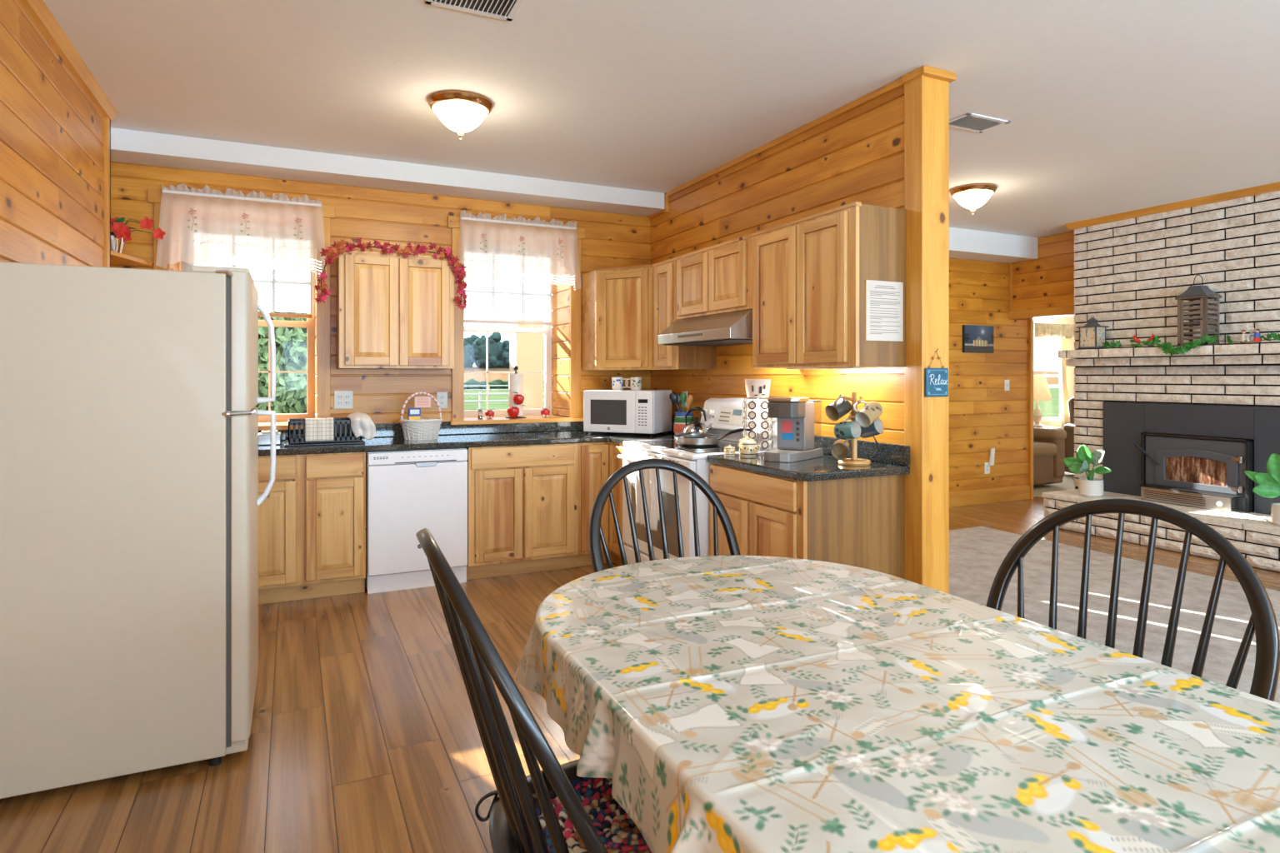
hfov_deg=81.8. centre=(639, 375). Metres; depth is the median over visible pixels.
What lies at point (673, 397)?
utensil
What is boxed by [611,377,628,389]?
mug
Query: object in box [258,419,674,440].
backsplash
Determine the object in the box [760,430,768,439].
pod
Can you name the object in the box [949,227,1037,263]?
ceiling beam
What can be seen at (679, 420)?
utensil crock
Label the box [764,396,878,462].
coffee maker
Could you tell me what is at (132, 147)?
ceiling beam
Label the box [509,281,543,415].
porch post
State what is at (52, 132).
wall
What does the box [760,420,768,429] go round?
pod
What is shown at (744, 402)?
pod
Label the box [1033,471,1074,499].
floor
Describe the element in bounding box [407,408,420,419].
snack box
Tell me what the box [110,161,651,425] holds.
wall
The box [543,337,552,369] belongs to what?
tree
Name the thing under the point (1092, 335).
metal lantern
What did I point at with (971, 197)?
ceiling lamp
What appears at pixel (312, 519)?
base cabinet
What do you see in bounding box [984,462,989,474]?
wall outlet
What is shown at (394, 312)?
upper cabinet
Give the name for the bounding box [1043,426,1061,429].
side table
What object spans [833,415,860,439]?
mug
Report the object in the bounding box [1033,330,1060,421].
window
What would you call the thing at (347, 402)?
socket
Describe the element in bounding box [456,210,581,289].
window valance
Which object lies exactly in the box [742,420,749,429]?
pod
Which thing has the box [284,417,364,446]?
dish rack
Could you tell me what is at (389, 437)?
countertop
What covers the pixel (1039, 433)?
cushion
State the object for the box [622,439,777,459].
cooktop
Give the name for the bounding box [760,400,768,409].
pod
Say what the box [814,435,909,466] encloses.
backsplash
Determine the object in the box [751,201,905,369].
upper cabinet
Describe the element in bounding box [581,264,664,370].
upper cabinet
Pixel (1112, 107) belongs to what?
ceiling
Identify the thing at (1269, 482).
potted plant
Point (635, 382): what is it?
mug
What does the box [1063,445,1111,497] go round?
potted plant
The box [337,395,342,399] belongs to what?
socket
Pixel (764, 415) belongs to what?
pod
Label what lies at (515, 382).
paper towel roll
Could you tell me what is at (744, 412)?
pod
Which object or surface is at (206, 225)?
window valance
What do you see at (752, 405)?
pod
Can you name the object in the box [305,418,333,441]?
checked towel
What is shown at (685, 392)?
wall outlet
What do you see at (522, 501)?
base cabinet
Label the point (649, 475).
dish towel
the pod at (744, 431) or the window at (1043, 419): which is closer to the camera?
the pod at (744, 431)
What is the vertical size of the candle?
0.120 m
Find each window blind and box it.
[182,261,311,318]
[464,278,551,325]
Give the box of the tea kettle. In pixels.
[681,406,714,434]
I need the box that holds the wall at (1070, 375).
[1033,316,1074,427]
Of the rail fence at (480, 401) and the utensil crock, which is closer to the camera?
the utensil crock
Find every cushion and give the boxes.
[1033,427,1066,439]
[1063,424,1074,434]
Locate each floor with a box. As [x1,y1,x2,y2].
[0,496,1279,852]
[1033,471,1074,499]
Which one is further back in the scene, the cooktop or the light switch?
the light switch
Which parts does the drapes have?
panel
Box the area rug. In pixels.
[949,526,1279,704]
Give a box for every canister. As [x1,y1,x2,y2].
[723,445,735,455]
[738,435,754,454]
[739,437,759,456]
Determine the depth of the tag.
4.96 m
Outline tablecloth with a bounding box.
[515,555,1279,852]
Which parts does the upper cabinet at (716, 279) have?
door, molding, door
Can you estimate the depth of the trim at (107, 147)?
3.94 m
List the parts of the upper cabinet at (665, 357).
door, molding, frame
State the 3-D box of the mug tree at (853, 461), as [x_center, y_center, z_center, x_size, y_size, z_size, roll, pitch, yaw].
[1.040,0.253,3.586,0.155,0.350,0.155,0,0,20]
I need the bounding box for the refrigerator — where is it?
[0,261,275,799]
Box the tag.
[415,396,430,407]
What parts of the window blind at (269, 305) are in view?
rail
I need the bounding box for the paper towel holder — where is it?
[505,365,526,418]
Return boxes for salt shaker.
[478,410,482,419]
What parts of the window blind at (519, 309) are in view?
rail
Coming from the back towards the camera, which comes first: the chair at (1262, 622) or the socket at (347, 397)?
the socket at (347, 397)
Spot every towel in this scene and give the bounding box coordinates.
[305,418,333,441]
[346,411,375,439]
[635,458,658,530]
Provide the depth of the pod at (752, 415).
4.19 m
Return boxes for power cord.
[1219,511,1270,521]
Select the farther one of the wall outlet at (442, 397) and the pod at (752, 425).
the wall outlet at (442, 397)
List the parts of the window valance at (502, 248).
rod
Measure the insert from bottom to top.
0.810 m
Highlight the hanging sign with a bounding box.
[925,348,948,396]
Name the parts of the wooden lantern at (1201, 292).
door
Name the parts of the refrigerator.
fridge door, freezer door, handle, handle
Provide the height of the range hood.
0.177 m
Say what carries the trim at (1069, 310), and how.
attached to the wall
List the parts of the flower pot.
pot, stem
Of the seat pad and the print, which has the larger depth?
the print
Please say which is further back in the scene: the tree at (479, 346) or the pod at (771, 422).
the tree at (479, 346)
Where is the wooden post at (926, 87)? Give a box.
[901,65,956,594]
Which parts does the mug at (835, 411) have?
handle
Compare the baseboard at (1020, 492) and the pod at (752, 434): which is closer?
the pod at (752, 434)
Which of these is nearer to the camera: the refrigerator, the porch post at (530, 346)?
the refrigerator
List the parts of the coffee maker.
lid, tank lid, tank seat, power cord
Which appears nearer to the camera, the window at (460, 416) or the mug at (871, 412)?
the mug at (871, 412)
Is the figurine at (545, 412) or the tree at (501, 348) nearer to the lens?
the figurine at (545, 412)
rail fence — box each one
[464,385,544,393]
[464,391,544,409]
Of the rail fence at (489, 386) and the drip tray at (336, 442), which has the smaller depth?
the drip tray at (336, 442)
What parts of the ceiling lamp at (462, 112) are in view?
lamp shade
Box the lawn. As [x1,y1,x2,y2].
[464,387,1059,417]
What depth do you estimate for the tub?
4.20 m
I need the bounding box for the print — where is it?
[962,325,994,353]
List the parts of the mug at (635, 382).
handle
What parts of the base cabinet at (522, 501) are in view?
door, drawer, door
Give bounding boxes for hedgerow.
[464,378,544,389]
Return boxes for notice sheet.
[865,280,903,341]
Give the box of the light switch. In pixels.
[1004,380,1009,390]
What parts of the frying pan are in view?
lid knob, handle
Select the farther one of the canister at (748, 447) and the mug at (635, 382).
the mug at (635, 382)
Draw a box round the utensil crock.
[673,411,694,434]
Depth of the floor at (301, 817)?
2.64 m
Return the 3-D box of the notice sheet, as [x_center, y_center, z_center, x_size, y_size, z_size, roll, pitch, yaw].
[1.144,-0.304,3.461,0.234,0.290,0.003,0,0,-25]
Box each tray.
[258,430,281,445]
[284,439,364,446]
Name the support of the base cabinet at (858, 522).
on the floor at (301, 817)
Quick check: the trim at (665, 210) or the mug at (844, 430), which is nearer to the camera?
the mug at (844, 430)
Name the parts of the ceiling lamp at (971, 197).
lamp shade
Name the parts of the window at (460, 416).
sill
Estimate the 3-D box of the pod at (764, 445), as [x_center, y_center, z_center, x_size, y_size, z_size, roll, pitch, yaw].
[0.702,0.391,4.192,0.049,0.049,0.031,0,0,-19]
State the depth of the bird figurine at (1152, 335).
6.16 m
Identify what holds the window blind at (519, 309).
attached to the window at (460, 416)
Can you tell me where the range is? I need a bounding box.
[617,398,777,564]
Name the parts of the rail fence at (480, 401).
post, rail, rail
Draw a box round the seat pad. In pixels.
[475,776,651,852]
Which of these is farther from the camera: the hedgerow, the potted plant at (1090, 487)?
the hedgerow
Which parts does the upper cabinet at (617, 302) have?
door, molding, frame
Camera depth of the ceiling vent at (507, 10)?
2.85 m
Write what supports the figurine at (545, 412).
on the window at (460, 416)
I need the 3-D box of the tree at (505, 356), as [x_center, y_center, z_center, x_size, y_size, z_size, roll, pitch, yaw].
[-39.363,-6.244,231.179,8.662,9.872,8.560,0,0,-25]
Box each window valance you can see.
[155,183,326,276]
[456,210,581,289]
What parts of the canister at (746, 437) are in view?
lid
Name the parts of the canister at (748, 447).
lid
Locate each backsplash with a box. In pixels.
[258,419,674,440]
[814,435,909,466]
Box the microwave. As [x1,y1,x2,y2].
[583,389,671,435]
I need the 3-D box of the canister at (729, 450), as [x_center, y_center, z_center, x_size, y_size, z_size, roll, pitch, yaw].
[0.483,0.399,3.981,0.063,0.058,0.063,0,0,-13]
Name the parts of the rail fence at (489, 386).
rail, rail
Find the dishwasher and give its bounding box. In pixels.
[365,447,467,594]
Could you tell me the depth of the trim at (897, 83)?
4.27 m
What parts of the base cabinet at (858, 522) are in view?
door, drawer, frame, door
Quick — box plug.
[988,448,994,465]
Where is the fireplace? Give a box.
[1042,190,1279,572]
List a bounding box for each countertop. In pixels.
[258,419,674,456]
[707,435,909,481]
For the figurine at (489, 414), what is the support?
on the window at (460, 416)
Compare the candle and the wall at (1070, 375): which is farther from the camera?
the wall at (1070, 375)
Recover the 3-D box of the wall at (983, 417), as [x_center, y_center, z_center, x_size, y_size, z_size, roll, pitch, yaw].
[2.238,0.066,7.146,4.515,2.560,0.018,0,0,-25]
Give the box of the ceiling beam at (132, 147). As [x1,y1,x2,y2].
[110,127,664,216]
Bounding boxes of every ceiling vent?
[425,0,524,21]
[949,112,1010,133]
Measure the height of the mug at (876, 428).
0.120 m
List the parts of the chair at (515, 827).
seat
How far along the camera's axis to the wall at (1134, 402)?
6.31 m
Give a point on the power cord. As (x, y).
(1233, 513)
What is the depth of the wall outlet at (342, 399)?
5.06 m
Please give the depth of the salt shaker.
5.55 m
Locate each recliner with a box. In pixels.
[1033,427,1066,485]
[1063,396,1074,474]
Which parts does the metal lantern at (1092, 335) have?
painted pane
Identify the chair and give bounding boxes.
[415,528,608,852]
[589,459,740,572]
[985,498,1279,701]
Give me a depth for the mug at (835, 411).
3.56 m
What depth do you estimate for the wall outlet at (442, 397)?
5.34 m
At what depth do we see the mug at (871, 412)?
3.51 m
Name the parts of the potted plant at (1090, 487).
pot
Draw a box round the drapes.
[1033,322,1074,429]
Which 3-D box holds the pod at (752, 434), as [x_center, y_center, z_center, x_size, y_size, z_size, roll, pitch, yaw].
[0.643,0.335,4.199,0.049,0.049,0.031,0,0,32]
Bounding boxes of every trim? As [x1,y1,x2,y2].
[20,0,117,121]
[102,116,110,267]
[648,192,669,219]
[666,77,904,196]
[1008,263,1074,499]
[1065,181,1279,229]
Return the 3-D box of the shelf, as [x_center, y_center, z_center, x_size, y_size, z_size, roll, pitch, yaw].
[-3.163,-0.686,4.199,0.580,0.025,0.603,0,0,-25]
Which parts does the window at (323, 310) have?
sill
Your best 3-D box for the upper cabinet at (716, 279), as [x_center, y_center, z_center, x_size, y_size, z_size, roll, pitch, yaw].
[0.574,-0.590,4.630,0.340,0.421,0.913,0,0,-25]
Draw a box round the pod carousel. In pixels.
[744,397,772,450]
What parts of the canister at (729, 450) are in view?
lid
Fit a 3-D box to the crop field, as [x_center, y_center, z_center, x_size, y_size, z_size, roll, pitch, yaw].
[-4.839,-0.604,197.832,440.000,5.300,138.000,0,0,-25]
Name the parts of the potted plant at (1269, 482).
pot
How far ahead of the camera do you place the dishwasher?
4.64 m
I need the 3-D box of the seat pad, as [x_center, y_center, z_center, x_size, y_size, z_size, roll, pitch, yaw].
[-0.061,0.924,1.470,0.497,0.074,0.424,0,0,-16]
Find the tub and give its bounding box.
[744,379,771,398]
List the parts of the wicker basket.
handle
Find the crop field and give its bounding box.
[464,366,1059,384]
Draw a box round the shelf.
[110,250,152,267]
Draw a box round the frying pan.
[674,427,752,446]
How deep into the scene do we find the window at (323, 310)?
5.01 m
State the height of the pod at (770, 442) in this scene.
0.049 m
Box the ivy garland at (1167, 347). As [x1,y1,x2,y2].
[1102,331,1279,355]
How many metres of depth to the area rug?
4.45 m
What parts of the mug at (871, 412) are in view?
handle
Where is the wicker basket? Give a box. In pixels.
[399,391,442,440]
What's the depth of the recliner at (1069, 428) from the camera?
9.93 m
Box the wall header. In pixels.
[1011,231,1074,319]
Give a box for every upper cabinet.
[336,249,454,369]
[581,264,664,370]
[652,257,716,369]
[675,234,752,319]
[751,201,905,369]
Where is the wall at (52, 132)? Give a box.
[0,0,104,267]
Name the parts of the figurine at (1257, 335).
red seat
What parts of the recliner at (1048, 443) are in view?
seat, armrest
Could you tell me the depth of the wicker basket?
4.91 m
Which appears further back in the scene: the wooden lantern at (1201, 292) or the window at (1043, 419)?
the window at (1043, 419)
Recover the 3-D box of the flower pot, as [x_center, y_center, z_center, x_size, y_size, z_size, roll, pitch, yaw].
[-2.989,-0.821,4.344,0.358,0.244,0.186,0,0,-25]
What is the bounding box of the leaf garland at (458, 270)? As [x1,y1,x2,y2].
[314,237,468,309]
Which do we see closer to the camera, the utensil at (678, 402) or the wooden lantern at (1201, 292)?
the utensil at (678, 402)
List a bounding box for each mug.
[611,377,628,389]
[625,377,641,389]
[825,395,851,420]
[830,439,849,459]
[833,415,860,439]
[853,400,882,427]
[860,418,883,438]
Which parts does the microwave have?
door, control panel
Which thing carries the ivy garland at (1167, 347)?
on the fireplace
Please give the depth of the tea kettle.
4.86 m
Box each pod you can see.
[742,400,749,409]
[742,410,749,419]
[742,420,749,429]
[742,430,749,438]
[748,400,756,409]
[748,410,756,419]
[748,420,756,429]
[748,430,756,439]
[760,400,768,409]
[760,410,768,419]
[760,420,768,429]
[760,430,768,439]
[760,440,768,449]
[766,440,773,448]
[767,420,773,429]
[767,430,773,439]
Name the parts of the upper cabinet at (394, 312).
door, molding, door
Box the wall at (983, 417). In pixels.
[949,257,1029,492]
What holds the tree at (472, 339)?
on the crop field
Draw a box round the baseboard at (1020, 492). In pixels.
[949,485,1029,507]
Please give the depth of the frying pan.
4.40 m
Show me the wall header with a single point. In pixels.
(1047, 281)
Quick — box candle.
[1192,329,1199,342]
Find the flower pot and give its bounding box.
[110,216,165,253]
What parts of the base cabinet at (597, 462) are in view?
door, door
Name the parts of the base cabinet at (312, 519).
drawer, door, drawer, door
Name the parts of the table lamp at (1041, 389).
lamp shade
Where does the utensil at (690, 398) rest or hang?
in the utensil crock
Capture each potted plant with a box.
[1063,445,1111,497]
[1244,453,1279,526]
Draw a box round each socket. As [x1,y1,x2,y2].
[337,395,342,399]
[337,400,342,404]
[345,395,349,399]
[345,400,349,404]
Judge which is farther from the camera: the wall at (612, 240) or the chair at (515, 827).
the wall at (612, 240)
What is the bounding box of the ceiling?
[43,0,1279,238]
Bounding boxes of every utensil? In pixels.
[669,392,679,412]
[676,394,681,412]
[680,393,686,412]
[686,395,693,412]
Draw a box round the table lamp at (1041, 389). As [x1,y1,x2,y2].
[1033,376,1052,427]
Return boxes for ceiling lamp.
[427,90,493,139]
[949,183,997,214]
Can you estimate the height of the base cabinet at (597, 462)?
0.878 m
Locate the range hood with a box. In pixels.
[658,309,752,346]
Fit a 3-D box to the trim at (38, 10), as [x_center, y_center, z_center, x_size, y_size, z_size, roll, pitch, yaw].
[-1.193,-1.407,0.466,0.045,0.055,7.860,0,0,-25]
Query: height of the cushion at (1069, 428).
0.140 m
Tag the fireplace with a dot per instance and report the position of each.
(1129, 274)
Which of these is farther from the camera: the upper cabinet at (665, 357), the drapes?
the drapes
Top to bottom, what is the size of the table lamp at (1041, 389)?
0.720 m
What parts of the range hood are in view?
filter panel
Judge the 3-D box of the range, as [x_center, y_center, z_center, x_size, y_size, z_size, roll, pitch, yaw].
[0.370,0.744,4.514,0.749,1.205,0.930,0,0,-25]
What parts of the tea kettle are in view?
handle, spout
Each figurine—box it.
[485,409,494,419]
[540,407,549,417]
[1132,334,1142,346]
[1146,333,1156,346]
[1240,328,1261,343]
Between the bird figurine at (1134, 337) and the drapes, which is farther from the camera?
the drapes
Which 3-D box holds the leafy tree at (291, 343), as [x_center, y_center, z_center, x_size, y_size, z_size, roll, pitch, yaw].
[-4.501,0.044,9.604,3.160,4.033,2.035,0,0,-25]
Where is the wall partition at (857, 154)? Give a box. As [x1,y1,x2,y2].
[650,85,904,444]
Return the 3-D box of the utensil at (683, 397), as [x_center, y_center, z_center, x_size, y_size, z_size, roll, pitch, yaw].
[0.307,0.270,5.245,0.041,0.294,0.029,0,0,33]
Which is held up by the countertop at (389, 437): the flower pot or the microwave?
the microwave
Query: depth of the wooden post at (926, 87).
3.48 m
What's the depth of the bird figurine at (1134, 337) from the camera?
6.27 m
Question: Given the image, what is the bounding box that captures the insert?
[1102,401,1279,514]
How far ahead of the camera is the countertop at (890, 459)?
3.54 m
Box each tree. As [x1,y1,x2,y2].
[199,264,315,421]
[464,335,479,367]
[464,340,474,368]
[471,332,501,368]
[492,341,506,368]
[501,340,509,368]
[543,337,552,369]
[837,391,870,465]
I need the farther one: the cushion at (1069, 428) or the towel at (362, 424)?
the cushion at (1069, 428)
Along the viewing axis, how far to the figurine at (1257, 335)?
5.53 m
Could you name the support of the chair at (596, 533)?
on the floor at (301, 817)
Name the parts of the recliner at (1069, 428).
armrest, backrest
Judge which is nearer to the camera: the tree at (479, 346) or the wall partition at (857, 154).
the wall partition at (857, 154)
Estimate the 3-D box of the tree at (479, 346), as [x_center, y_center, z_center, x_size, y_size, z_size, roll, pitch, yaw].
[-47.376,-7.324,227.424,8.761,12.375,8.010,0,0,-25]
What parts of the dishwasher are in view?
kick plate, control panel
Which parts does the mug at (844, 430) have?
handle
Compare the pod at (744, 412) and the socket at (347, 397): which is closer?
the pod at (744, 412)
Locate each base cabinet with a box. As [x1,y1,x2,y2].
[258,451,365,604]
[465,443,578,579]
[575,441,627,566]
[710,463,904,579]
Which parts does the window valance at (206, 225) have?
embroidered stem, rod, embroidered stem, embroidered stem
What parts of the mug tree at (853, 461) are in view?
post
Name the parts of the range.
oven handle, storage drawer, oven door, knob, control panel, knob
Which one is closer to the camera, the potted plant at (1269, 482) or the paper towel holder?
the potted plant at (1269, 482)
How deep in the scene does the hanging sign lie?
3.46 m
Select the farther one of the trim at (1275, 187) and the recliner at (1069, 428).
the recliner at (1069, 428)
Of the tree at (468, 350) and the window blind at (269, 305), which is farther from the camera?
the tree at (468, 350)
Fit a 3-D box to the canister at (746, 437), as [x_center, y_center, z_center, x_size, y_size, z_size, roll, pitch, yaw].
[0.588,0.377,4.064,0.094,0.101,0.094,0,0,-13]
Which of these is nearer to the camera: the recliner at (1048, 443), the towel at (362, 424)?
the towel at (362, 424)
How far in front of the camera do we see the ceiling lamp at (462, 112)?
3.78 m
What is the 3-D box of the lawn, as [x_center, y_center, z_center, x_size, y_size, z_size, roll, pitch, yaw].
[1.971,2.046,66.160,180.000,0.001,106.000,0,0,-25]
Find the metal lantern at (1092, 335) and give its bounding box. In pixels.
[1076,315,1108,349]
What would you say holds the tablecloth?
on the dining table
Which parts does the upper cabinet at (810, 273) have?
door, frame, molding, door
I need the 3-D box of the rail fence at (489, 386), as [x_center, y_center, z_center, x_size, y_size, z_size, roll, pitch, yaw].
[-17.329,1.571,84.743,24.140,1.150,0.201,0,0,-25]
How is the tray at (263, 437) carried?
on the countertop at (389, 437)
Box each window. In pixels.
[147,188,334,430]
[447,215,584,424]
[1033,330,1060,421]
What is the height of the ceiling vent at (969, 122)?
0.012 m
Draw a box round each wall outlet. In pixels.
[334,390,353,409]
[436,392,447,408]
[681,391,687,407]
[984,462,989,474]
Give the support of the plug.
attached to the wall at (983, 417)
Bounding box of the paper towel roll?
[508,374,523,416]
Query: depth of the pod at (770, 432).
4.22 m
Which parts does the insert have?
surround panel, door handle, door glass, trim frame, stove door, surround panel, knob, surround panel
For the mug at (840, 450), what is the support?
hanging from the mug tree at (853, 461)
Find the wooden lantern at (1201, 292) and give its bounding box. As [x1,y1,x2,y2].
[1175,275,1221,345]
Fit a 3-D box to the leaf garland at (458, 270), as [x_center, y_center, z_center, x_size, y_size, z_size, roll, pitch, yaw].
[-1.616,-0.674,4.869,0.978,0.454,0.096,0,0,-25]
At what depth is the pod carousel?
4.22 m

